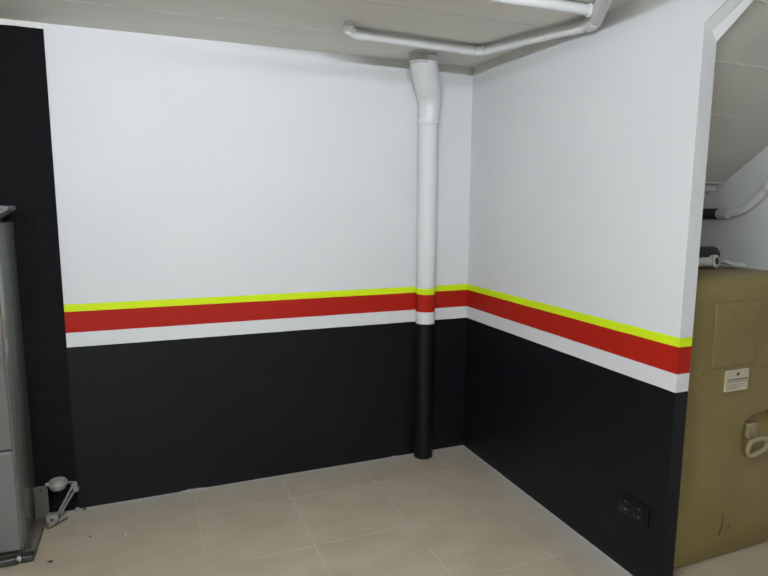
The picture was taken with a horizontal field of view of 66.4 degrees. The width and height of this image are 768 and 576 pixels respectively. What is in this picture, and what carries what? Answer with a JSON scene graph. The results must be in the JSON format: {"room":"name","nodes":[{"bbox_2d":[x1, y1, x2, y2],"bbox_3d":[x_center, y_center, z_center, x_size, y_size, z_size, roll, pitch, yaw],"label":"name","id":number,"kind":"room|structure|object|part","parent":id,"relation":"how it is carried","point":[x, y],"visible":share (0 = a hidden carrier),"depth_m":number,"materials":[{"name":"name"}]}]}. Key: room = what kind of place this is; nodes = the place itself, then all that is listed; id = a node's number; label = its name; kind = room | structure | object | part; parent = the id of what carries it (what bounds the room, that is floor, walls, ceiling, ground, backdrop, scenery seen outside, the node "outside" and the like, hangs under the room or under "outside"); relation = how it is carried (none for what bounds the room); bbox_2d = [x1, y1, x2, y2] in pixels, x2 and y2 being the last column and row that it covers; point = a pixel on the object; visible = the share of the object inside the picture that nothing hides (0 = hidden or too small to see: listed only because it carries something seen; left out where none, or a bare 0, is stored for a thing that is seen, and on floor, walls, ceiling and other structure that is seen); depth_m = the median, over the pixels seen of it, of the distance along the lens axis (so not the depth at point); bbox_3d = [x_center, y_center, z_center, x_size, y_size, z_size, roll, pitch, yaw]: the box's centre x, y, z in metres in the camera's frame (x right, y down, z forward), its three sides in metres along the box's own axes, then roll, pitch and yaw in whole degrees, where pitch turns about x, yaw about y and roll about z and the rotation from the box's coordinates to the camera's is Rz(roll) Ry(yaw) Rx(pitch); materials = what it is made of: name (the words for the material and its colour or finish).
{"room":"basement garage","nodes":[
{"label":"basement garage","id":0,"kind":"room"},
{"bbox_2d":[0,18,78,512],"bbox_3d":[-2.675,0.011,2.449,2.366,2.354,0.124,-3,9,-21],"label":"brick wall","id":1,"kind":"structure","parent":0,"point":[27,182],"depth_m":2.76,"materials":[{"name":"black paint"}]},
{"bbox_2d":[43,23,472,507],"bbox_3d":[-0.538,-0.099,3.293,2.234,2.354,0.120,-3,9,-21],"label":"wall","id":2,"kind":"structure","parent":0,"point":[237,222],"depth_m":3.14,"materials":[{"name":"paint"}]},
{"bbox_2d":[408,50,440,459],"bbox_3d":[0.229,-0.110,3.395,0.154,2.352,0.298,3,9,21],"label":"drain pipe","id":3,"kind":"object","parent":2,"relation":"attached to","point":[423,64],"visible":1,"depth_m":3.41,"materials":[{"name":"paint"}]},
{"bbox_2d":[0,0,633,66],"bbox_3d":[0.888,-0.853,-0.105,7.400,0.120,7.220,-3,9,-21],"label":"ceiling","id":4,"kind":"structure","parent":0,"point":[311,25],"depth_m":2.59,"materials":[{"name":"paint"}]},
{"bbox_2d":[343,21,475,55],"bbox_3d":[0.127,-1.200,2.829,0.740,0.074,0.107,-5,9,-30],"label":"ceiling pipe","id":5,"kind":"object","parent":4,"relation":"attached to","point":[349,28],"visible":0.98,"depth_m":2.81,"materials":[{"name":"white plastic"}]},
{"bbox_2d":[471,20,584,56],"bbox_3d":[0.674,-1.174,2.775,0.071,0.063,0.703,-6,10,-38],"label":"ceiling pipe","id":6,"kind":"object","parent":4,"relation":"attached to","point":[574,28],"visible":0.88,"depth_m":2.74,"materials":[{"name":"white plastic"}]},
{"bbox_2d":[481,0,593,17],"bbox_3d":[0.303,-1.093,2.167,1.200,0.052,0.052,-3,9,-20],"label":"ceiling pipe","id":7,"kind":"object","parent":4,"relation":"attached to","point":[564,6],"visible":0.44,"depth_m":2.29,"materials":[{"name":"white plastic"}]},
{"bbox_2d":[582,0,611,31],"bbox_3d":[0.804,-1.068,2.103,0.077,0.067,0.851,2,8,11],"label":"ceiling pipe","id":8,"kind":"object","parent":4,"relation":"attached to","point":[600,8],"visible":0.91,"depth_m":2.32,"materials":[{"name":"white plastic"}]},
{"bbox_2d":[0,445,767,575],"bbox_3d":[0.875,1.586,0.245,7.400,0.100,7.220,-3,9,-21],"label":"floor","id":9,"kind":"structure","parent":0,"point":[450,512],"depth_m":2.79,"materials":[{"name":"beige tile"}]},
{"bbox_2d":[0,221,49,567],"bbox_3d":[-1.889,0.457,2.519,0.661,1.461,0.430,-3,9,-21],"label":"cabinet","id":10,"kind":"object","parent":9,"relation":"on","point":[24,507],"visible":0.98,"depth_m":2.56,"materials":[{"name":"grey metal"}]},
{"bbox_3d":[-1.856,0.233,2.323,0.597,0.944,0.025,-3,9,-21],"label":"door","id":11,"kind":"part","parent":10,"relation":"part of","materials":[{"name":"grey metal"}]},
{"bbox_2d":[0,205,15,221],"bbox_3d":[-1.726,-0.315,2.486,0.258,0.078,0.188,-3,9,-21],"label":"lid","id":12,"kind":"object","parent":10,"relation":"on","point":[4,210],"visible":0.95,"depth_m":2.51,"materials":[{"name":"grey plastic"}]},
{"bbox_3d":[-1.859,0.930,2.423,0.597,0.452,0.025,-3,9,-21],"label":"door","id":13,"kind":"part","parent":10,"relation":"part of","materials":[{"name":"grey metal"}]},
{"bbox_3d":[-1.831,1.187,2.446,0.647,0.036,0.054,-3,9,-21],"label":"rail","id":14,"kind":"part","parent":10,"relation":"part of","materials":[{"name":"black metal"}]},
{"bbox_3d":[-1.909,1.166,2.641,0.647,0.022,0.365,-3,9,-21],"label":"plate","id":15,"kind":"part","parent":10,"relation":"part of","materials":[{"name":"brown metal"}]},
{"bbox_2d":[46,517,67,528],"bbox_3d":[-1.592,1.142,2.852,0.092,0.011,0.087,-3,9,-21],"label":"scrap","id":16,"kind":"object","parent":9,"relation":"on","point":[66,518],"visible":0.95,"depth_m":2.83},
{"bbox_2d":[45,477,78,524],"bbox_3d":[-1.573,1.035,2.869,0.150,0.219,0.083,-3,9,-21],"label":"jointed arm","id":17,"kind":"object","parent":9,"relation":"on","point":[57,483],"visible":1,"depth_m":2.85},
{"bbox_2d":[45,477,67,490],"bbox_3d":[-1.591,0.953,2.849,0.098,0.051,0.083,-3,9,-21],"label":"cup","id":18,"kind":"object","parent":17,"relation":"on","point":[57,483],"depth_m":2.83,"materials":[{"name":"grey plastic"}]},
{"bbox_3d":[-1.560,1.039,2.865,0.088,0.148,0.011,-3,9,-21],"label":"arm rod","id":19,"kind":"part","parent":17,"relation":"part of","materials":[{"name":"grey plastic"}]},
{"bbox_3d":[-1.554,1.046,2.886,0.085,0.129,0.011,-3,9,-21],"label":"arm rod","id":20,"kind":"part","parent":17,"relation":"part of","materials":[{"name":"grey plastic"}]},
{"bbox_2d":[674,265,767,567],"bbox_3d":[1.311,0.487,2.936,0.715,1.315,1.018,-3,9,-21],"label":"tank","id":21,"kind":"object","parent":9,"relation":"on","point":[723,498],"visible":0.41,"depth_m":2.48,"materials":[{"name":"metal"}]},
{"bbox_2d":[698,255,719,267],"bbox_3d":[1.446,-0.122,2.663,0.171,0.060,0.054,-1,8,-6],"label":"pipe fitting","id":22,"kind":"object","parent":21,"relation":"on","point":[713,261],"visible":0.59,"depth_m":2.65,"materials":[{"name":"beige plastic"}]},
{"bbox_2d":[709,255,719,267],"bbox_3d":[1.500,-0.122,2.666,0.058,0.060,0.030,-5,10,-33],"label":"socket","id":23,"kind":"object","parent":22,"relation":"attached to","point":[714,260],"depth_m":2.65,"materials":[{"name":"beige plastic"}]},
{"bbox_2d":[699,246,719,257],"bbox_3d":[1.525,-0.156,2.815,0.146,0.086,0.086,-2,9,-19],"label":"rubber sleeve","id":24,"kind":"object","parent":21,"relation":"on","point":[705,251],"visible":0.3,"depth_m":2.78,"materials":[{"name":"black rubber"}]},
{"bbox_2d":[720,259,744,266],"bbox_3d":[1.607,-0.118,2.706,0.130,0.038,0.041,-3,9,-21],"label":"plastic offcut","id":25,"kind":"object","parent":21,"relation":"on","point":[723,261],"visible":0.96,"depth_m":2.69,"materials":[{"name":"white plastic"}]},
{"bbox_3d":[1.462,0.190,2.440,0.259,0.275,0.022,-3,9,-21],"label":"molded panel","id":26,"kind":"part","parent":21,"relation":"part of","materials":[{"name":"beige plastic"}]},
{"bbox_2d":[727,372,747,388],"bbox_3d":[1.482,0.386,2.458,0.123,0.068,0.001,-3,9,-21],"label":"print","id":27,"kind":"object","parent":21,"relation":"attached to","point":[735,380],"depth_m":2.46,"materials":[{"name":"grey paper"}]},
{"bbox_2d":[463,0,752,575],"bbox_3d":[0.878,-0.027,2.847,0.065,2.354,2.005,-3,9,-21],"label":"wall","id":28,"kind":"structure","parent":0,"point":[589,150],"depth_m":2.60,"materials":[{"name":"paint"}]},
{"bbox_2d":[619,492,649,526],"bbox_3d":[1.041,0.923,2.448,0.016,0.082,0.156,-3,9,-21],"label":"wall socket","id":29,"kind":"object","parent":28,"relation":"attached to","point":[628,505],"visible":1,"depth_m":2.44,"materials":[{"name":"black plastic"}]},
{"bbox_2d":[704,181,724,197],"bbox_3d":[1.185,-0.227,3.311,0.865,1.060,0.885,-3,9,-21],"label":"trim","id":30,"kind":"structure","parent":28,"relation":"attached to","point":[709,186],"depth_m":3.04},
{"bbox_2d":[705,0,767,181],"bbox_3d":[1.512,-0.804,2.406,0.865,0.684,0.887,-3,9,-21],"label":"sloped ceiling","id":31,"kind":"structure","parent":28,"relation":"attached to","point":[738,131],"depth_m":2.41,"materials":[{"name":"white paint"}]},
{"bbox_2d":[700,146,767,269],"bbox_3d":[1.913,-0.017,2.810,0.100,2.354,2.600,-3,9,-21],"label":"wall","id":32,"kind":"structure","parent":0,"point":[743,238],"depth_m":2.93,"materials":[{"name":"paint"}]},
{"bbox_2d":[702,181,767,218],"bbox_3d":[1.767,-0.565,2.894,0.058,0.466,0.842,-3,9,-21],"label":"pipe","id":33,"kind":"object","parent":32,"relation":"attached to","point":[711,213],"visible":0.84,"depth_m":2.90,"materials":[{"name":"paint"}]}
]}

